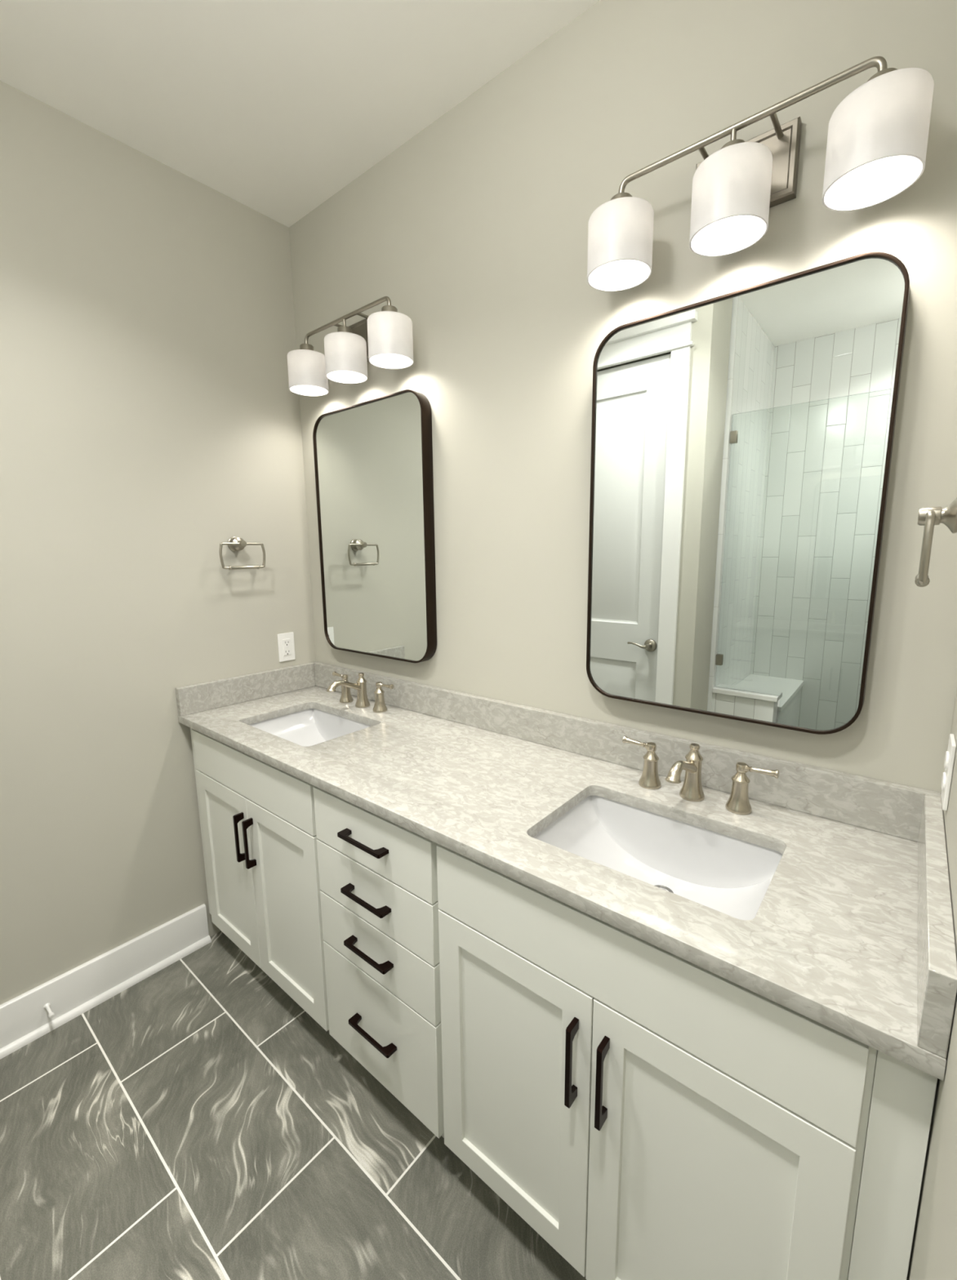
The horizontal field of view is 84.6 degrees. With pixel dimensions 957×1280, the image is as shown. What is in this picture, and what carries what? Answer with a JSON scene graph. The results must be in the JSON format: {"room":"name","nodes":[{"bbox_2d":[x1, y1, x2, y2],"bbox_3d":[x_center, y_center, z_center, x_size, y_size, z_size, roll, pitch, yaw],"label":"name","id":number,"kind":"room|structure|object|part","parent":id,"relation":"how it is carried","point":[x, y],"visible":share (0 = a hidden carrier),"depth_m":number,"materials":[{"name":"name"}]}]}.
{"room":"bathroom","nodes":[
{"label":"bathroom","id":0,"kind":"room"},
{"bbox_2d":[0,80,315,1004],"bbox_3d":[-1.339,-0.143,1.642,0.120,2.753,1.780,7,12,39],"label":"wall","id":1,"kind":"structure","parent":0,"point":[150,421],"depth_m":1.73,"materials":[{"name":"beige paint"}]},
{"bbox_2d":[43,1003,54,1018],"bbox_3d":[-1.351,1.169,1.657,0.063,0.017,0.017,7,12,39],"label":"door stop","id":2,"kind":"object","parent":1,"relation":"attached to","point":[51,1014],"visible":1,"depth_m":1.65,"materials":[{"name":"white plastic"}]},
{"bbox_3d":[-1.356,1.169,1.661,0.050,0.017,0.017,7,12,39],"label":"rod","id":3,"kind":"part","parent":2,"relation":"part of","materials":[{"name":"white plastic"}]},
{"bbox_2d":[0,903,211,1059],"bbox_3d":[-1.363,1.166,1.704,0.015,0.150,0.938,7,12,39],"label":"baseboard","id":4,"kind":"structure","parent":1,"relation":"attached to","point":[24,1013],"depth_m":1.78,"materials":[{"name":"white paint"}]},
{"bbox_2d":[218,537,265,569],"bbox_3d":[-0.904,-0.329,1.993,0.074,0.123,0.176,7,12,39],"label":"towel ring","id":5,"kind":"object","parent":1,"relation":"attached to","point":[234,544],"visible":1,"depth_m":1.98,"materials":[{"name":"silver metal"}]},
{"bbox_3d":[-0.904,-0.363,1.987,0.074,0.055,0.055,7,12,39],"label":"wall post","id":6,"kind":"part","parent":5,"relation":"part of","materials":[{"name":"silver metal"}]},
{"bbox_2d":[277,631,295,662],"bbox_3d":[-0.808,0.030,2.217,0.009,0.118,0.073,7,12,39],"label":"wall outlet","id":7,"kind":"object","parent":1,"relation":"attached to","point":[286,645],"visible":1,"depth_m":2.21,"materials":[{"name":"white plastic"}]},
{"bbox_2d":[282,638,291,655],"bbox_3d":[-0.807,0.030,2.216,0.004,0.067,0.033,7,12,39],"label":"receptacle","id":8,"kind":"object","parent":7,"relation":"attached to","point":[286,642],"depth_m":2.21,"materials":[{"name":"white plastic"}]},
{"bbox_2d":[0,0,599,227],"bbox_3d":[-0.797,-1.382,0.355,2.340,0.100,2.960,7,12,39],"label":"ceiling","id":9,"kind":"structure","parent":0,"point":[274,107],"depth_m":1.39,"materials":[{"name":"white paint"}]},
{"bbox_2d":[0,930,856,1279],"bbox_3d":[-0.766,1.443,0.821,2.340,0.120,2.960,7,12,39],"label":"floor","id":10,"kind":"structure","parent":0,"point":[196,1122],"depth_m":1.31,"materials":[{"name":"tile"}]},
{"bbox_2d":[190,728,328,1031],"bbox_3d":[-0.585,0.744,1.938,0.808,0.891,0.597,7,12,39],"label":"vanity cabinet","id":11,"kind":"object","parent":10,"relation":"on","point":[258,826],"visible":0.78,"depth_m":1.66,"materials":[{"name":"white paint"}]},
{"bbox_3d":[-0.873,0.789,1.848,0.364,0.612,0.020,7,12,39],"label":"door","id":12,"kind":"part","parent":11,"relation":"part of","materials":[{"name":"white paint"}]},
{"bbox_3d":[-0.772,0.640,1.704,0.010,0.161,0.031,7,12,39],"label":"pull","id":13,"kind":"part","parent":11,"relation":"part of","materials":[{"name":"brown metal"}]},
{"bbox_3d":[-0.726,0.645,1.667,0.010,0.161,0.031,7,12,39],"label":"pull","id":14,"kind":"part","parent":11,"relation":"part of","materials":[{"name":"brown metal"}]},
{"bbox_3d":[-0.586,0.825,1.614,0.374,0.612,0.020,7,12,39],"label":"door","id":15,"kind":"part","parent":11,"relation":"part of","materials":[{"name":"white paint"}]},
{"bbox_2d":[313,786,444,1137],"bbox_3d":[-0.097,0.804,1.541,0.455,0.891,0.597,7,12,39],"label":"vanity cabinet","id":16,"kind":"object","parent":10,"relation":"on","point":[378,877],"visible":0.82,"depth_m":1.29,"materials":[{"name":"white paint"}]},
{"bbox_3d":[-0.281,0.488,1.267,0.159,0.010,0.031,7,12,39],"label":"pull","id":17,"kind":"part","parent":16,"relation":"part of","materials":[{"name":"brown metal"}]},
{"bbox_3d":[-0.279,0.638,1.292,0.159,0.010,0.031,7,12,39],"label":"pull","id":18,"kind":"part","parent":16,"relation":"part of","materials":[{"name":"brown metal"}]},
{"bbox_3d":[-0.278,0.785,1.316,0.159,0.010,0.031,7,12,39],"label":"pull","id":19,"kind":"part","parent":16,"relation":"part of","materials":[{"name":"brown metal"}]},
{"bbox_3d":[-0.275,1.016,1.354,0.159,0.010,0.031,7,12,39],"label":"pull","id":20,"kind":"part","parent":16,"relation":"part of","materials":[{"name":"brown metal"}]},
{"bbox_3d":[-0.266,0.486,1.287,0.441,0.148,0.020,7,12,39],"label":"drawer","id":21,"kind":"part","parent":16,"relation":"part of","materials":[{"name":"white paint"}]},
{"bbox_3d":[-0.264,0.636,1.312,0.441,0.150,0.020,7,12,39],"label":"drawer","id":22,"kind":"part","parent":16,"relation":"part of","materials":[{"name":"white paint"}]},
{"bbox_3d":[-0.263,0.788,1.337,0.441,0.151,0.020,7,12,39],"label":"drawer","id":23,"kind":"part","parent":16,"relation":"part of","materials":[{"name":"white paint"}]},
{"bbox_3d":[-0.260,1.017,1.375,0.441,0.304,0.020,7,12,39],"label":"drawer","id":24,"kind":"part","parent":16,"relation":"part of","materials":[{"name":"white paint"}]},
{"bbox_2d":[436,844,937,1279],"bbox_3d":[0.394,0.865,1.140,0.817,0.891,0.597,7,12,39],"label":"vanity cabinet","id":25,"kind":"object","parent":10,"relation":"on","point":[650,1113],"visible":0.82,"depth_m":0.86,"materials":[{"name":"white paint"}]},
{"bbox_3d":[0.064,0.905,1.085,0.369,0.612,0.020,7,12,39],"label":"door","id":26,"kind":"part","parent":25,"relation":"part of","materials":[{"name":"white paint"}]},
{"bbox_2d":[175,661,956,1080],"bbox_3d":[-0.098,0.298,1.467,2.098,0.129,0.583,7,12,39],"label":"countertop","id":27,"kind":"structure","parent":25,"relation":"on","point":[851,932],"depth_m":1.09,"materials":[{"name":"stone"}]},
{"bbox_2d":[249,708,371,746],"bbox_3d":[-0.585,0.383,1.841,0.472,0.148,0.344,7,12,39],"label":"sink","id":28,"kind":"object","parent":27,"relation":"in","point":[310,726],"visible":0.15,"depth_m":2.00,"materials":[{"name":"white ceramic"}]},
{"bbox_2d":[326,671,393,712],"bbox_3d":[-0.480,0.196,1.943,0.346,0.128,0.179,7,12,39],"label":"faucet","id":29,"kind":"object","parent":27,"relation":"on","point":[380,706],"visible":1,"depth_m":1.97,"materials":[{"name":"silver metal"}]},
{"bbox_3d":[-0.547,0.139,2.070,0.072,0.021,0.018,7,12,39],"label":"lever","id":30,"kind":"part","parent":29,"relation":"part of","materials":[{"name":"silver metal"}]},
{"bbox_3d":[-0.488,0.173,1.930,0.033,0.062,0.157,7,12,39],"label":"spout","id":31,"kind":"part","parent":29,"relation":"part of","materials":[{"name":"silver metal"}]},
{"bbox_3d":[-0.519,0.188,2.055,0.053,0.108,0.053,7,12,39],"label":"handle","id":32,"kind":"part","parent":29,"relation":"part of","materials":[{"name":"silver metal"}]},
{"bbox_3d":[-0.441,0.188,1.990,0.055,0.128,0.055,7,12,39],"label":"spout","id":33,"kind":"part","parent":29,"relation":"part of","materials":[{"name":"silver metal"}]},
{"bbox_3d":[-0.363,0.207,1.928,0.053,0.108,0.053,7,12,39],"label":"handle","id":34,"kind":"part","parent":29,"relation":"part of","materials":[{"name":"silver metal"}]},
{"bbox_3d":[-0.336,0.165,1.898,0.072,0.021,0.018,7,12,39],"label":"lever","id":35,"kind":"part","parent":29,"relation":"part of","materials":[{"name":"silver metal"}]},
{"bbox_2d":[533,795,782,919],"bbox_3d":[0.352,0.498,1.076,0.472,0.148,0.344,7,12,39],"label":"sink","id":36,"kind":"object","parent":27,"relation":"in","point":[731,876],"visible":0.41,"depth_m":1.18,"materials":[{"name":"white ceramic"}]},
{"bbox_2d":[622,735,778,814],"bbox_3d":[0.460,0.312,1.176,0.346,0.128,0.179,7,12,39],"label":"faucet","id":37,"kind":"object","parent":27,"relation":"on","point":[738,802],"visible":1,"depth_m":1.21,"materials":[{"name":"silver metal"}]},
{"bbox_3d":[0.394,0.255,1.303,0.072,0.021,0.018,7,12,39],"label":"lever","id":38,"kind":"part","parent":37,"relation":"part of","materials":[{"name":"silver metal"}]},
{"bbox_3d":[0.422,0.304,1.288,0.053,0.108,0.053,7,12,39],"label":"handle","id":39,"kind":"part","parent":37,"relation":"part of","materials":[{"name":"silver metal"}]},
{"bbox_3d":[0.453,0.289,1.164,0.033,0.062,0.157,7,12,39],"label":"spout","id":40,"kind":"part","parent":37,"relation":"part of","materials":[{"name":"silver metal"}]},
{"bbox_3d":[0.500,0.304,1.223,0.055,0.128,0.055,7,12,39],"label":"spout","id":41,"kind":"part","parent":37,"relation":"part of","materials":[{"name":"silver metal"}]},
{"bbox_3d":[0.578,0.324,1.161,0.053,0.108,0.053,7,12,39],"label":"handle","id":42,"kind":"part","parent":37,"relation":"part of","materials":[{"name":"silver metal"}]},
{"bbox_3d":[0.605,0.281,1.131,0.072,0.021,0.018,7,12,39],"label":"lever","id":43,"kind":"part","parent":37,"relation":"part of","materials":[{"name":"silver metal"}]},
{"bbox_3d":[0.166,0.756,0.939,0.010,0.161,0.031,7,12,39],"label":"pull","id":44,"kind":"part","parent":25,"relation":"part of","materials":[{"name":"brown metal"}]},
{"bbox_3d":[0.212,0.761,0.902,0.010,0.161,0.031,7,12,39],"label":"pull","id":45,"kind":"part","parent":25,"relation":"part of","materials":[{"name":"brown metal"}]},
{"bbox_3d":[0.351,0.940,0.850,0.372,0.612,0.020,7,12,39],"label":"door","id":46,"kind":"part","parent":25,"relation":"part of","materials":[{"name":"white paint"}]},
{"bbox_2d":[288,0,956,1199],"bbox_3d":[0.121,-0.162,1.666,2.340,2.753,0.120,7,12,39],"label":"wall","id":47,"kind":"structure","parent":0,"point":[474,228],"depth_m":1.33,"materials":[{"name":"beige paint"}]},
{"bbox_2d":[287,296,413,396],"bbox_3d":[-0.444,-1.006,1.801,0.596,0.206,0.170,7,12,39],"label":"vanity light","id":48,"kind":"object","parent":47,"relation":"attached to","point":[384,339],"visible":1,"depth_m":1.74,"materials":[{"name":"white glass"}]},
{"bbox_3d":[-0.628,-0.983,1.940,0.140,0.120,0.140,7,12,39],"label":"lamp shade","id":49,"kind":"part","parent":48,"relation":"part of","materials":[{"name":"white glass"}]},
{"bbox_3d":[-0.452,-0.962,1.797,0.140,0.120,0.140,7,12,39],"label":"lamp shade","id":50,"kind":"part","parent":48,"relation":"part of","materials":[{"name":"white glass"}]},
{"bbox_3d":[-0.379,-1.086,1.766,0.010,0.010,0.080,7,12,39],"label":"arm","id":51,"kind":"part","parent":48,"relation":"part of","materials":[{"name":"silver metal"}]},
{"bbox_3d":[-0.277,-0.940,1.654,0.140,0.120,0.140,7,12,39],"label":"lamp shade","id":52,"kind":"part","parent":48,"relation":"part of","materials":[{"name":"white glass"}]},
{"bbox_2d":[312,389,436,662],"bbox_3d":[-0.398,-0.392,1.952,0.610,0.911,0.044,7,12,39],"label":"mirror","id":53,"kind":"object","parent":47,"relation":"attached to","point":[373,459],"visible":1,"depth_m":1.90,"materials":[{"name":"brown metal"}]},
{"bbox_2d":[311,661,941,841],"bbox_3d":[0.079,0.247,1.676,2.098,0.102,0.026,7,12,39],"label":"backsplash","id":54,"kind":"structure","parent":47,"relation":"attached to","point":[893,809],"depth_m":1.32,"materials":[{"name":"stone"}]},
{"bbox_2d":[586,252,909,734],"bbox_3d":[0.537,-0.277,1.190,0.610,0.911,0.044,7,12,39],"label":"mirror","id":55,"kind":"object","parent":47,"relation":"attached to","point":[742,440],"visible":1,"depth_m":1.13,"materials":[{"name":"brown metal"}]},
{"bbox_2d":[586,56,933,291],"bbox_3d":[0.499,-0.898,1.031,0.596,0.206,0.170,7,12,39],"label":"vanity light","id":56,"kind":"object","parent":47,"relation":"attached to","point":[877,136],"visible":1,"depth_m":0.96,"materials":[{"name":"white glass"}]},
{"bbox_3d":[0.314,-0.875,1.170,0.140,0.120,0.140,7,12,39],"label":"lamp shade","id":57,"kind":"part","parent":56,"relation":"part of","materials":[{"name":"white glass"}]},
{"bbox_3d":[0.465,-0.990,1.077,0.010,0.010,0.080,7,12,39],"label":"arm","id":58,"kind":"part","parent":56,"relation":"part of","materials":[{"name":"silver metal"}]},
{"bbox_3d":[0.490,-0.854,1.027,0.140,0.120,0.140,7,12,39],"label":"lamp shade","id":59,"kind":"part","parent":56,"relation":"part of","materials":[{"name":"white glass"}]},
{"bbox_3d":[0.489,-0.958,1.010,0.010,0.043,0.010,7,12,39],"label":"stem","id":60,"kind":"part","parent":56,"relation":"part of","materials":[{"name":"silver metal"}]},
{"bbox_3d":[0.564,-0.978,0.996,0.010,0.010,0.080,7,12,39],"label":"arm","id":61,"kind":"part","parent":56,"relation":"part of","materials":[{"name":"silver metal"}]},
{"bbox_3d":[0.666,-0.832,0.884,0.140,0.120,0.140,7,12,39],"label":"lamp shade","id":62,"kind":"part","parent":56,"relation":"part of","materials":[{"name":"white glass"}]},
{"bbox_2d":[906,689,956,1279],"bbox_3d":[0.354,0.073,0.223,0.120,2.753,1.840,7,12,39],"label":"wall","id":63,"kind":"structure","parent":0,"point":[933,1254],"depth_m":0.57,"materials":[{"name":"beige paint"}]},
{"bbox_2d":[914,497,956,586],"bbox_3d":[0.654,-0.137,0.723,0.084,0.123,0.176,7,12,39],"label":"towel ring","id":64,"kind":"object","parent":63,"relation":"attached to","point":[927,517],"visible":1,"depth_m":0.70,"materials":[{"name":"silver metal"}]},
{"bbox_3d":[0.654,-0.170,0.717,0.084,0.055,0.055,7,12,39],"label":"wall post","id":65,"kind":"part","parent":64,"relation":"part of","materials":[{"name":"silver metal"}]},
{"bbox_2d":[941,733,955,810],"bbox_3d":[0.812,0.227,0.911,0.009,0.118,0.073,7,12,39],"label":"wall outlet","id":66,"kind":"object","parent":63,"relation":"attached to","point":[950,753],"visible":1,"depth_m":0.89,"materials":[{"name":"white plastic"}]},
{"bbox_2d":[941,772,945,791],"bbox_3d":[0.810,0.246,0.916,0.004,0.027,0.034,7,12,39],"label":"socket","id":67,"kind":"object","parent":66,"relation":"attached to","point":[943,780],"depth_m":0.91,"materials":[{"name":"white plastic"}]},
{"bbox_2d":[943,751,948,769],"bbox_3d":[0.809,0.208,0.909,0.004,0.027,0.034,7,12,39],"label":"socket","id":68,"kind":"object","parent":66,"relation":"attached to","point":[946,757],"depth_m":0.90,"materials":[{"name":"white plastic"}]}
]}

